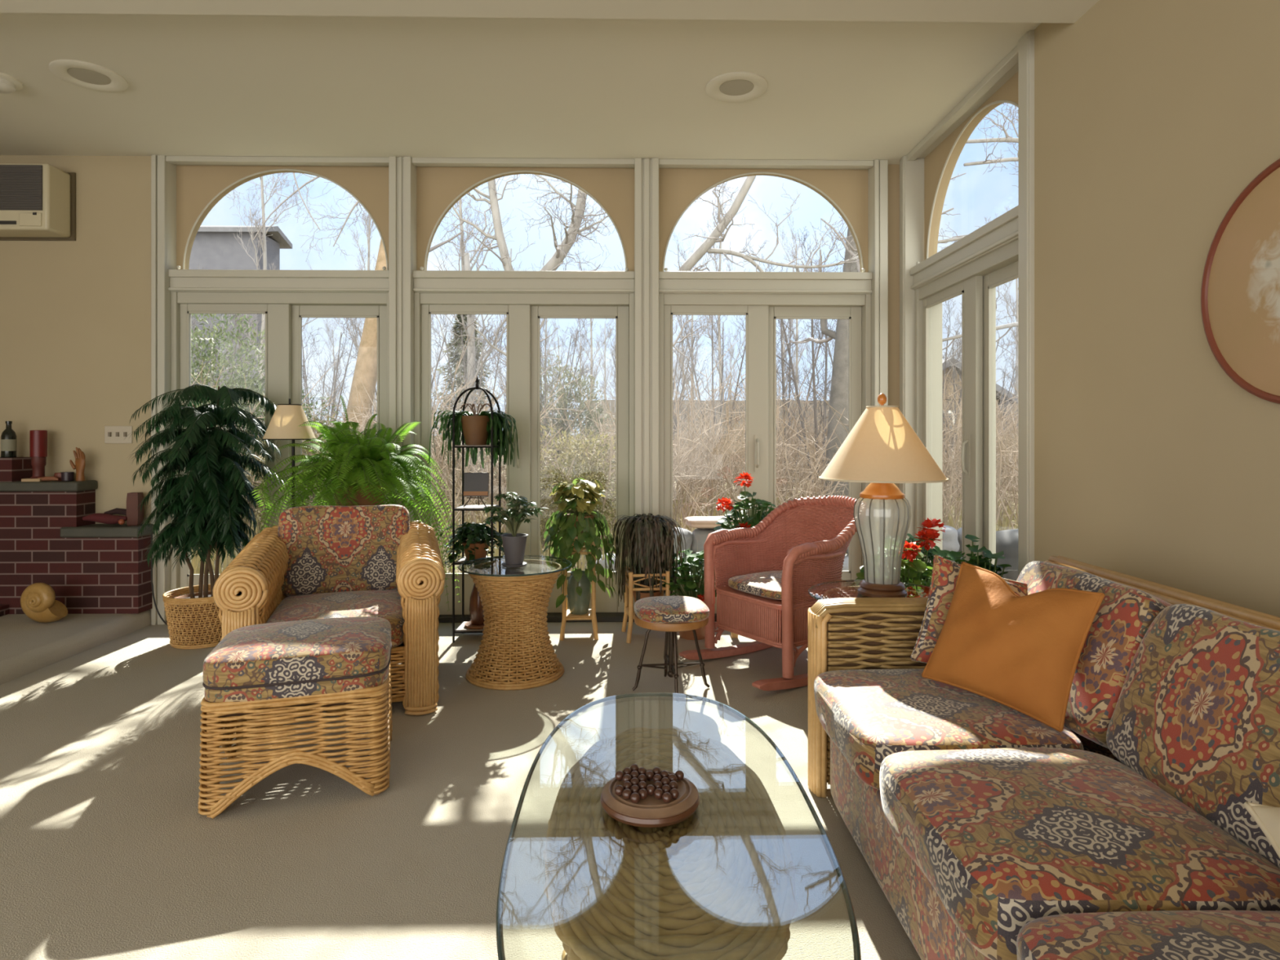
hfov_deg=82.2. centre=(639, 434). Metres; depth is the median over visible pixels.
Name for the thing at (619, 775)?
marble
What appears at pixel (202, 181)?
window
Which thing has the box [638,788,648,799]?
marble
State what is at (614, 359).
bare sapling
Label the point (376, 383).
tree
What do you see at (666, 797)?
marble
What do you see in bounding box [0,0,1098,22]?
ceiling
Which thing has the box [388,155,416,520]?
column
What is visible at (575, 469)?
shrub
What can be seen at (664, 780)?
marble
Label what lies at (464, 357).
bare sapling
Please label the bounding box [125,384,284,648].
potted tree
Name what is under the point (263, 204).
tree
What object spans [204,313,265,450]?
bare sapling
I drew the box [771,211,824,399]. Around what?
tree
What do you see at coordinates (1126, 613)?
cushion
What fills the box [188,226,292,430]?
house
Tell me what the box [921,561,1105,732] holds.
throw pillow
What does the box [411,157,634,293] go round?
window
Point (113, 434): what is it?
switch plate
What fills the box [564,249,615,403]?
tree
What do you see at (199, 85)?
ceiling
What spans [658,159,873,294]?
window
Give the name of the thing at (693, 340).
bare sapling
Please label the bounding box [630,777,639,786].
marble
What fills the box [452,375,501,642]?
plant stand
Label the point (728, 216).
tree
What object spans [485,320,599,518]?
bare sapling
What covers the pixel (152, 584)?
power cord
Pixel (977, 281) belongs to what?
door
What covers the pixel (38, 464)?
candle holder
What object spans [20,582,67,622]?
shell
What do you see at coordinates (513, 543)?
potted houseplant
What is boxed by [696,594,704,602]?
flower
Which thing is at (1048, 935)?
seat cushion
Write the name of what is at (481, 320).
tree
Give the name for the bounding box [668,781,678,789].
marble
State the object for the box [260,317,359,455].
bare sapling
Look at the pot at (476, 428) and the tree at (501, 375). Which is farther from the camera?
the tree at (501, 375)
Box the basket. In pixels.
[162,583,222,648]
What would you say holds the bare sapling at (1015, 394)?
on the ground at (448, 508)
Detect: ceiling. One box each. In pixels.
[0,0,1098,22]
[0,12,1040,164]
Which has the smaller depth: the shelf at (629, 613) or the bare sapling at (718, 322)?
the shelf at (629, 613)
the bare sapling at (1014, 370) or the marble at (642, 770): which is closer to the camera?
the marble at (642, 770)
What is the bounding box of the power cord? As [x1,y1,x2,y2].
[151,529,167,625]
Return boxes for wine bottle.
[0,421,17,457]
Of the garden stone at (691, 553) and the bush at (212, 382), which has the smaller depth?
the garden stone at (691, 553)
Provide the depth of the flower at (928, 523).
3.72 m
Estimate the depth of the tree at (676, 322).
36.07 m
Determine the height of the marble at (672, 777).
0.020 m
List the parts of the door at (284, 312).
fixed panel, handle, sliding panel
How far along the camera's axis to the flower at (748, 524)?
4.23 m
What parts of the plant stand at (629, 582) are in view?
leg, leg, rail, leg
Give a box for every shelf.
[566,608,591,617]
[625,606,635,615]
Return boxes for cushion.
[203,616,391,687]
[266,589,404,648]
[277,504,409,595]
[634,595,709,622]
[728,570,839,599]
[813,668,1083,790]
[879,746,1279,959]
[1016,560,1173,748]
[1016,910,1279,959]
[1106,604,1279,868]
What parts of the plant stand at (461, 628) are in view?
leg, leg, shelf frame, shelf frame, shelf frame, shelf frame, leg, leg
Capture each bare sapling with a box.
[191,263,263,426]
[191,313,263,389]
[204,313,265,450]
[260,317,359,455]
[302,345,348,445]
[338,314,468,423]
[431,314,506,503]
[431,349,448,435]
[453,315,506,487]
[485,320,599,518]
[540,318,595,442]
[598,322,675,422]
[609,326,697,431]
[672,315,707,438]
[675,315,745,489]
[731,265,837,500]
[740,217,846,497]
[809,319,836,405]
[942,298,961,505]
[942,311,1017,496]
[949,360,1017,445]
[953,353,1017,462]
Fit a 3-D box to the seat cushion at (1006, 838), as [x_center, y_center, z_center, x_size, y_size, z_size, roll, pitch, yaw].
[0.849,0.825,1.492,0.586,0.196,0.600,0,0,-1]
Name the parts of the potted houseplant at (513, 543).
stem, pot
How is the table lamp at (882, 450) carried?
on the end table at (848, 591)
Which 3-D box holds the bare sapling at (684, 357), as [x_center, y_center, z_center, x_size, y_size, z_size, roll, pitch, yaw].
[0.329,-0.534,14.252,1.455,3.865,1.764,0,0,39]
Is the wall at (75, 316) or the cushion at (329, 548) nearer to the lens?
the cushion at (329, 548)
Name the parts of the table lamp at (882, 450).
rod, glass, lamp shade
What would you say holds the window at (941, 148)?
in the wall at (1153, 117)
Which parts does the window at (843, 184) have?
transom rail, sill, head trim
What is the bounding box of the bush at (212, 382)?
[191,313,338,521]
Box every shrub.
[241,413,351,534]
[540,349,615,518]
[540,425,615,547]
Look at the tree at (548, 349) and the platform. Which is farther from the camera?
the tree at (548, 349)
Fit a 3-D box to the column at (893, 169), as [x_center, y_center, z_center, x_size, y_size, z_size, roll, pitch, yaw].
[1.694,-0.280,4.820,0.245,2.940,0.140,0,0,-1]
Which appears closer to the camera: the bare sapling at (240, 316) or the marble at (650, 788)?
the marble at (650, 788)
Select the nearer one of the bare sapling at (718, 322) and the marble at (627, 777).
the marble at (627, 777)
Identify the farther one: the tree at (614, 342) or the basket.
the tree at (614, 342)
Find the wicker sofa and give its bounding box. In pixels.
[808,555,1279,959]
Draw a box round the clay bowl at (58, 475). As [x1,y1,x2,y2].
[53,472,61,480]
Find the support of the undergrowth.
on the ground at (448, 508)
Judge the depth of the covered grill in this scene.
5.20 m
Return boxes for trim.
[151,154,176,625]
[867,159,888,569]
[899,155,924,549]
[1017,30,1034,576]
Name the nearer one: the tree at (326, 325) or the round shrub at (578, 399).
the round shrub at (578, 399)
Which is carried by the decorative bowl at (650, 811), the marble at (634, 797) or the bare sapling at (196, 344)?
the marble at (634, 797)
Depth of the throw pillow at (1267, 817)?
1.19 m
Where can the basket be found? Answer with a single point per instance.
(193, 622)
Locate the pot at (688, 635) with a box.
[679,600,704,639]
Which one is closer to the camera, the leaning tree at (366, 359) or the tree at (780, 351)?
the leaning tree at (366, 359)
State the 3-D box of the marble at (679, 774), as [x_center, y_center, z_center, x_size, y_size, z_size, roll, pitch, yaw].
[0.083,0.716,1.541,0.020,0.020,0.020,0,0,-1]
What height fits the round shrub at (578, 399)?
2.824 m
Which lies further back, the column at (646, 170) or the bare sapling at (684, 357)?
the bare sapling at (684, 357)
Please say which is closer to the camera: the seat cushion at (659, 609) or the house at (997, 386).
the seat cushion at (659, 609)
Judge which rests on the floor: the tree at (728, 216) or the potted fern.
the potted fern
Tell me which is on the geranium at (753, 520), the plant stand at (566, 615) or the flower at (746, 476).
the flower at (746, 476)
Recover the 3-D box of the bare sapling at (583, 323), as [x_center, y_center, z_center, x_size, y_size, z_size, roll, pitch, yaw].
[-1.750,-0.696,15.068,2.136,4.195,1.535,0,0,-35]
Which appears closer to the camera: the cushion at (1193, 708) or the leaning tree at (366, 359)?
the cushion at (1193, 708)
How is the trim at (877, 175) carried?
attached to the column at (893, 169)
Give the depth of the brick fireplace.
4.44 m
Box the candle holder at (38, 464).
[30,457,46,478]
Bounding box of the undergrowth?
[191,324,1017,549]
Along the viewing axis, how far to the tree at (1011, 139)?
8.00 m
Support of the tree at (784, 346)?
on the ground at (448, 508)
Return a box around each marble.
[614,770,624,781]
[614,785,624,795]
[622,767,631,774]
[622,773,631,782]
[622,781,631,789]
[622,788,631,799]
[630,764,639,771]
[630,770,639,778]
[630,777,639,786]
[630,784,639,793]
[630,792,639,803]
[637,767,646,774]
[637,773,647,782]
[637,781,647,789]
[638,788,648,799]
[644,770,653,780]
[645,784,655,795]
[652,767,661,775]
[653,773,662,782]
[653,781,662,789]
[653,788,663,799]
[660,770,669,777]
[660,777,670,785]
[661,784,671,793]
[662,791,671,803]
[667,773,676,782]
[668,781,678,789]
[669,788,679,799]
[675,770,684,780]
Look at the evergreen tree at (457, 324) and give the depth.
15.33 m
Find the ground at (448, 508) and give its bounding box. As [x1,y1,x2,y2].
[198,435,1017,573]
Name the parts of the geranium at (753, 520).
stem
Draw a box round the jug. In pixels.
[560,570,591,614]
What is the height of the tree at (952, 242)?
11.673 m
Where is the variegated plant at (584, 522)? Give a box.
[542,477,616,608]
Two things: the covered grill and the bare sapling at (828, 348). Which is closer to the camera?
the covered grill
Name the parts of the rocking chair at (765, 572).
arm, arm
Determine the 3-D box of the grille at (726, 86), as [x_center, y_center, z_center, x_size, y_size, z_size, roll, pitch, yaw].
[0.486,-1.746,3.689,0.171,0.008,0.171,0,0,-1]
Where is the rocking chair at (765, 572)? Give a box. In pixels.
[679,495,869,691]
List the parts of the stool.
leg, leg, leg, leg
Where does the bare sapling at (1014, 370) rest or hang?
on the ground at (448, 508)
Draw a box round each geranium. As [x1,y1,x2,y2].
[713,471,777,530]
[850,540,932,595]
[860,517,953,591]
[947,534,1011,578]
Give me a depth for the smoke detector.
3.60 m
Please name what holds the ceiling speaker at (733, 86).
attached to the ceiling at (199, 85)
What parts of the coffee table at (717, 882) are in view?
glass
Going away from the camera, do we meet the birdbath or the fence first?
the birdbath
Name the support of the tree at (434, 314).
on the ground at (448, 508)
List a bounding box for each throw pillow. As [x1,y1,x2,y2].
[910,554,1026,663]
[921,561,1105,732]
[1243,801,1279,857]
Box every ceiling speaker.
[48,59,128,92]
[705,71,768,102]
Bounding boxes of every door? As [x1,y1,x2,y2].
[166,292,388,622]
[413,292,634,622]
[658,293,871,622]
[915,239,1017,571]
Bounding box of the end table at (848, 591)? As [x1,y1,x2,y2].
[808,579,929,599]
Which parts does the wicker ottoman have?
leg, leg, leg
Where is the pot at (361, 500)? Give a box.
[331,484,387,506]
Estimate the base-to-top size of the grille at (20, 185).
0.270 m
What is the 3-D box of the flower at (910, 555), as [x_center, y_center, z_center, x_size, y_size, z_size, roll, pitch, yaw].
[1.212,0.525,3.302,0.107,0.102,0.104,0,0,-1]
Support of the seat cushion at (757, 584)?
on the rocking chair at (765, 572)
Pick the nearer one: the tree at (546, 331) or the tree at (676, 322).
the tree at (676, 322)
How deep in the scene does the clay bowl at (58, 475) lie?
4.49 m
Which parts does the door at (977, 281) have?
fixed panel, handle, sliding panel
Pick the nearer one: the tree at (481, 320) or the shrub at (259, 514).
the shrub at (259, 514)
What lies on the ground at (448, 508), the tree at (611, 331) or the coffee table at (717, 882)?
the tree at (611, 331)
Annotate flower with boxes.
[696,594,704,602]
[715,497,733,512]
[733,471,754,488]
[734,521,751,528]
[898,540,921,562]
[915,528,942,550]
[916,517,946,538]
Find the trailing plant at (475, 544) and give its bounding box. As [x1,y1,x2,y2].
[437,520,508,568]
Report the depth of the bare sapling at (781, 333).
14.77 m
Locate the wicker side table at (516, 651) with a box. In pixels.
[457,555,572,690]
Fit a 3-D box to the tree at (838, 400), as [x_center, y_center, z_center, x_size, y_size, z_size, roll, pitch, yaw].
[3.128,-2.686,10.036,1.834,8.189,3.201,0,0,-16]
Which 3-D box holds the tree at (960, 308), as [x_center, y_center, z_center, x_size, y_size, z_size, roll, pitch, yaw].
[19.031,-4.088,41.472,2.447,11.134,1.796,0,0,28]
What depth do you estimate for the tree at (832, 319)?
38.87 m
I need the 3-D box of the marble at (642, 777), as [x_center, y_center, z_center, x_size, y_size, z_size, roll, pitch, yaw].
[0.005,0.716,1.524,0.020,0.020,0.020,0,0,-1]
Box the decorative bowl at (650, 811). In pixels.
[600,768,699,827]
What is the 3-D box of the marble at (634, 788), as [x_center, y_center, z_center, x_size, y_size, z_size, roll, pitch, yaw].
[-0.010,0.716,1.477,0.020,0.020,0.020,0,0,-1]
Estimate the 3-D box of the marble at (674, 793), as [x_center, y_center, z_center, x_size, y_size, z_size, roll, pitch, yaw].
[0.069,0.716,1.462,0.020,0.020,0.020,0,0,-1]
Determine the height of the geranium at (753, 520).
0.670 m
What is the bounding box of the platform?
[0,609,151,684]
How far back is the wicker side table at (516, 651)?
3.50 m
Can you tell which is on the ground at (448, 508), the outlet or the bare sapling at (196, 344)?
the bare sapling at (196, 344)
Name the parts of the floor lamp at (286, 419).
lamp shade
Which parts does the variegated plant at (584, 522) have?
pot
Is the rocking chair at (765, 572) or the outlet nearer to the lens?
the rocking chair at (765, 572)
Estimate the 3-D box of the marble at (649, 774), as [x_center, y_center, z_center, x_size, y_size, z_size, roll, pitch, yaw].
[0.020,0.716,1.540,0.020,0.020,0.020,0,0,-1]
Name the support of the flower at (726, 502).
on the geranium at (753, 520)
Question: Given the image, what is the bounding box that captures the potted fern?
[252,395,460,611]
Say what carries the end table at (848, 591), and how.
on the floor
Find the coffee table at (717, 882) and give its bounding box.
[496,693,861,959]
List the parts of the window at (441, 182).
head trim, transom rail, sill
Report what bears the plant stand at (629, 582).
on the floor
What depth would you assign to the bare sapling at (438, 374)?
16.12 m
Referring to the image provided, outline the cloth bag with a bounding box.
[82,507,127,524]
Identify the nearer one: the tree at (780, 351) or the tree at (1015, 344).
the tree at (1015, 344)
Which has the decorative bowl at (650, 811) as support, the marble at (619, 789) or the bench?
the marble at (619, 789)
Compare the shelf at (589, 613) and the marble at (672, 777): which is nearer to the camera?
the marble at (672, 777)
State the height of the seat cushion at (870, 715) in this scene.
0.166 m
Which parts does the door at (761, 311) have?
fixed panel, handle, sliding panel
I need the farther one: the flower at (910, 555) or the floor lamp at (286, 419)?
the floor lamp at (286, 419)
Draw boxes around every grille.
[0,164,42,210]
[66,67,111,84]
[719,79,753,95]
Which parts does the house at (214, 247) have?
pane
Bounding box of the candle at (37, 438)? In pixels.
[29,430,47,457]
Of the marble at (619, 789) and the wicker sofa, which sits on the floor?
the wicker sofa
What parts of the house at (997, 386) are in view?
pane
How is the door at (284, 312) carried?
in the wall at (75, 316)
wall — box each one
[0,155,151,610]
[1034,0,1279,617]
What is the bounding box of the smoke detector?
[0,71,22,93]
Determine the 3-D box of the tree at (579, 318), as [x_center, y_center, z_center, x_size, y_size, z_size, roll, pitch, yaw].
[-2.629,-1.856,31.106,1.520,6.571,1.649,0,0,-36]
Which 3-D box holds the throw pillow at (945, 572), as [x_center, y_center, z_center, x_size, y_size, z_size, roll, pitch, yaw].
[1.060,0.590,2.288,0.440,0.410,0.137,0,0,-1]
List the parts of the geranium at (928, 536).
stem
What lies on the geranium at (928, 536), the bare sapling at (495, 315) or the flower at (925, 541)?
the flower at (925, 541)
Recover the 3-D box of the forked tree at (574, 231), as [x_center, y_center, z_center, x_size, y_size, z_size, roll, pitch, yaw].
[-1.557,-2.013,8.989,3.661,6.828,2.046,0,0,10]
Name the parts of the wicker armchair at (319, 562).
arm, backrest, arm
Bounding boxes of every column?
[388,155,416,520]
[634,157,658,603]
[888,164,899,541]
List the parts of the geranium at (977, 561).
stem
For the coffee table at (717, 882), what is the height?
0.423 m
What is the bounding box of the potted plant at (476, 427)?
[428,403,519,469]
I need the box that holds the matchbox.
[21,478,44,481]
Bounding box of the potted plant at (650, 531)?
[608,513,686,605]
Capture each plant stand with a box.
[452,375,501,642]
[559,536,598,640]
[621,564,670,643]
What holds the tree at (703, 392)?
on the ground at (448, 508)
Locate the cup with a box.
[61,471,74,481]
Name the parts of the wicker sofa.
arm post, arm, frame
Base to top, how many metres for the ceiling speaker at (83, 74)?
0.014 m
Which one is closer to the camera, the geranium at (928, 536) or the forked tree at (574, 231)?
the geranium at (928, 536)
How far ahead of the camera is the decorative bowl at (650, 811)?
1.44 m
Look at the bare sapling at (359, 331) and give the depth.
11.78 m
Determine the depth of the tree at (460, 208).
20.09 m
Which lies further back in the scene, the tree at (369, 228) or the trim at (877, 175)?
the tree at (369, 228)
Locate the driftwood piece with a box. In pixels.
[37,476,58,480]
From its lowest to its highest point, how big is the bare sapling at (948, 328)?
3.863 m
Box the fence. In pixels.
[586,400,1017,475]
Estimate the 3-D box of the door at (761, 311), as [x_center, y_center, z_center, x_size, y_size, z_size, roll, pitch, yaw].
[0.803,0.140,4.774,1.373,2.100,0.202,0,0,-1]
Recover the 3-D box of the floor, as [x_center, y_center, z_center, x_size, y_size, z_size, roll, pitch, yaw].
[-2.627,1.250,0.384,8.760,0.120,8.860,0,0,-1]
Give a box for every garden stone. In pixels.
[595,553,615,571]
[672,527,693,555]
[674,552,703,572]
[691,528,719,554]
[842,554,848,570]
[942,524,959,551]
[956,527,961,553]
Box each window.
[165,155,388,293]
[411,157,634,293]
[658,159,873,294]
[906,44,1017,289]
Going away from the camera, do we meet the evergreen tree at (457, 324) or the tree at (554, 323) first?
the evergreen tree at (457, 324)
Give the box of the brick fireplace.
[0,457,153,616]
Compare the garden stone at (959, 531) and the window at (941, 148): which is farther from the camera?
the garden stone at (959, 531)
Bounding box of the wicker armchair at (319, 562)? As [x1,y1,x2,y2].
[212,504,445,733]
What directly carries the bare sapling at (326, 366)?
on the ground at (448, 508)
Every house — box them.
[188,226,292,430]
[942,357,1017,479]
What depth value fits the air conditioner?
4.40 m
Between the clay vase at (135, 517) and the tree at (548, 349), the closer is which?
the clay vase at (135, 517)
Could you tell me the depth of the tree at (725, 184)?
27.90 m
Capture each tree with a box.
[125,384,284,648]
[226,172,462,439]
[228,172,317,423]
[320,317,348,421]
[325,194,376,355]
[372,382,377,420]
[428,197,531,454]
[431,195,506,459]
[431,314,446,409]
[431,314,506,495]
[439,173,614,397]
[462,320,493,409]
[486,257,523,400]
[540,318,564,429]
[546,349,565,439]
[547,318,572,407]
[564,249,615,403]
[569,318,594,432]
[593,318,615,399]
[597,319,615,399]
[613,175,859,365]
[672,232,714,399]
[672,315,684,392]
[672,315,711,410]
[695,182,745,400]
[718,324,745,406]
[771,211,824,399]
[776,319,796,399]
[776,351,788,400]
[781,173,965,497]
[826,319,835,396]
[937,102,1017,371]
[944,241,961,360]
[952,308,1000,370]
[986,206,1017,395]
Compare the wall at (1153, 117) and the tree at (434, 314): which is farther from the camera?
the tree at (434, 314)
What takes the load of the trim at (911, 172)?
attached to the column at (893, 169)
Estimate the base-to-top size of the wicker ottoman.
0.512 m
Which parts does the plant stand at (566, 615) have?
leg, leg, rail, rail, leg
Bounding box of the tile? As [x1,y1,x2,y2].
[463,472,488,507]
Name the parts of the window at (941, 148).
head trim, transom rail, sill, arched panel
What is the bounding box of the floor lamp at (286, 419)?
[262,398,315,507]
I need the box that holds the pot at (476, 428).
[461,415,489,444]
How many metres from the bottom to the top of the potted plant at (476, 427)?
0.383 m
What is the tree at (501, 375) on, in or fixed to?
on the ground at (448, 508)
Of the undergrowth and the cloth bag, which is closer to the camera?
the cloth bag
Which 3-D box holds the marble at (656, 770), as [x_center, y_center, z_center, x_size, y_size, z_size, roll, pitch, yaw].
[0.036,0.716,1.556,0.020,0.020,0.020,0,0,-1]
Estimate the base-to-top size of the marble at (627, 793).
0.020 m
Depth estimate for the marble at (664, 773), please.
1.53 m
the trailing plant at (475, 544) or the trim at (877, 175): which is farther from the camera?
the trim at (877, 175)
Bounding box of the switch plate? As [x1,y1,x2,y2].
[104,426,132,443]
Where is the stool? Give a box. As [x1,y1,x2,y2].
[631,595,710,702]
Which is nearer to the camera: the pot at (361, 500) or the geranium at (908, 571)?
the geranium at (908, 571)
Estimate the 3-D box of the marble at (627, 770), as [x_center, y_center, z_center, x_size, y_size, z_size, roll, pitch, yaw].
[-0.027,0.716,1.555,0.020,0.020,0.020,0,0,-1]
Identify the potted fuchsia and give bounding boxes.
[658,547,716,639]
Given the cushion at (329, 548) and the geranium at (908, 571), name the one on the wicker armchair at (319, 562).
the cushion at (329, 548)
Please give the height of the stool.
0.416 m
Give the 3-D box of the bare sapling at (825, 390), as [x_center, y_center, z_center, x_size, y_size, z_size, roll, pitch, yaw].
[2.808,-1.045,11.968,1.797,4.910,2.500,0,0,-33]
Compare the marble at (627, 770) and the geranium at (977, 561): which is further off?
the geranium at (977, 561)
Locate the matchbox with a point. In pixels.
(23, 479)
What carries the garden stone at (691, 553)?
on the ground at (448, 508)
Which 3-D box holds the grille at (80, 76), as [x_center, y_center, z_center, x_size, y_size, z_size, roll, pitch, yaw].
[-2.683,-1.746,3.574,0.171,0.008,0.171,0,0,-1]
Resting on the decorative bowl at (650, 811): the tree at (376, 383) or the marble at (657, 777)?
the marble at (657, 777)
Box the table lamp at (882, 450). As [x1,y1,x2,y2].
[818,393,948,597]
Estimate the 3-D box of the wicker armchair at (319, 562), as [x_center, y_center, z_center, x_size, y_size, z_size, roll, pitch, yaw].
[-1.401,0.768,3.452,0.896,0.834,0.977,0,0,-18]
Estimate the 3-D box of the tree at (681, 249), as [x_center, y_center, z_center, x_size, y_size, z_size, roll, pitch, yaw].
[1.608,-2.667,24.317,1.754,8.224,1.287,0,0,23]
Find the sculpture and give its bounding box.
[69,447,85,480]
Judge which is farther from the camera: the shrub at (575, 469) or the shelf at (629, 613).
the shrub at (575, 469)
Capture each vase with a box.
[126,492,143,525]
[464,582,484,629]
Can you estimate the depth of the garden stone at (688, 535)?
6.41 m
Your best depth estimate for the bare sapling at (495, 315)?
16.62 m
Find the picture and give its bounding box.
[1200,158,1279,404]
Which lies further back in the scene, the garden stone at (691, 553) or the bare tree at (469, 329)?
the bare tree at (469, 329)
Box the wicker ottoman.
[198,616,392,818]
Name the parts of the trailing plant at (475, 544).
pot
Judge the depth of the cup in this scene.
4.47 m
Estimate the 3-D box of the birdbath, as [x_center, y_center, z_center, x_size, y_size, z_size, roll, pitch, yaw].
[0.644,0.767,6.430,0.498,0.094,0.353,0,0,-1]
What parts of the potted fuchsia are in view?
stem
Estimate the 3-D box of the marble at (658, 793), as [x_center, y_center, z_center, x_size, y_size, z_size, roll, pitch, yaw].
[0.037,0.716,1.462,0.020,0.020,0.020,0,0,-1]
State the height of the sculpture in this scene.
0.208 m
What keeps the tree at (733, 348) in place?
on the ground at (448, 508)
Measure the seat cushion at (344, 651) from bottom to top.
0.144 m
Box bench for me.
[730,631,737,638]
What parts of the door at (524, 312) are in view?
fixed panel, handle, sliding panel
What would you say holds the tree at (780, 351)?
on the ground at (448, 508)
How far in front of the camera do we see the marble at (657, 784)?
1.49 m
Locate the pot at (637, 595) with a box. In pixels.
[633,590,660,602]
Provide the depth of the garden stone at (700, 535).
6.42 m
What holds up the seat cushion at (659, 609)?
on the stool
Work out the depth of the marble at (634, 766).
1.56 m
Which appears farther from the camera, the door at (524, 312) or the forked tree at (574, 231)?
the forked tree at (574, 231)
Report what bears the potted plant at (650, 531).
on the plant stand at (629, 582)
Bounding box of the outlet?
[0,220,16,224]
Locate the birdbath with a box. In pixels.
[684,515,741,528]
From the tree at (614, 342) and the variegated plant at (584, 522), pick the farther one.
the tree at (614, 342)
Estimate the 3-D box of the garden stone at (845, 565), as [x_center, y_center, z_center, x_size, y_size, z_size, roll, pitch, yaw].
[1.822,1.218,6.492,0.376,0.304,0.344,0,0,-35]
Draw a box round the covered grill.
[995,528,1017,581]
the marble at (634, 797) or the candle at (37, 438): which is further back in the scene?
the candle at (37, 438)
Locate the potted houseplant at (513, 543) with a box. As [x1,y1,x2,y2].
[483,491,547,567]
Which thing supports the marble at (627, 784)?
on the decorative bowl at (650, 811)
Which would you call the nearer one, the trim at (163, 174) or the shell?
the shell
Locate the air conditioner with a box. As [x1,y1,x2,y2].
[0,163,75,240]
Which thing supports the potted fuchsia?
on the floor
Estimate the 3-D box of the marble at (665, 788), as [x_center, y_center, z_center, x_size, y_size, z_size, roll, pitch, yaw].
[0.053,0.716,1.478,0.020,0.020,0.020,0,0,-1]
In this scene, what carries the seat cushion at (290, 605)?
on the wicker armchair at (319, 562)
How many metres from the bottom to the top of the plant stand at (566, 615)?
0.602 m
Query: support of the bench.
on the floor
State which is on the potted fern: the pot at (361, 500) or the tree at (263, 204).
the pot at (361, 500)
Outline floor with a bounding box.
[0,622,920,959]

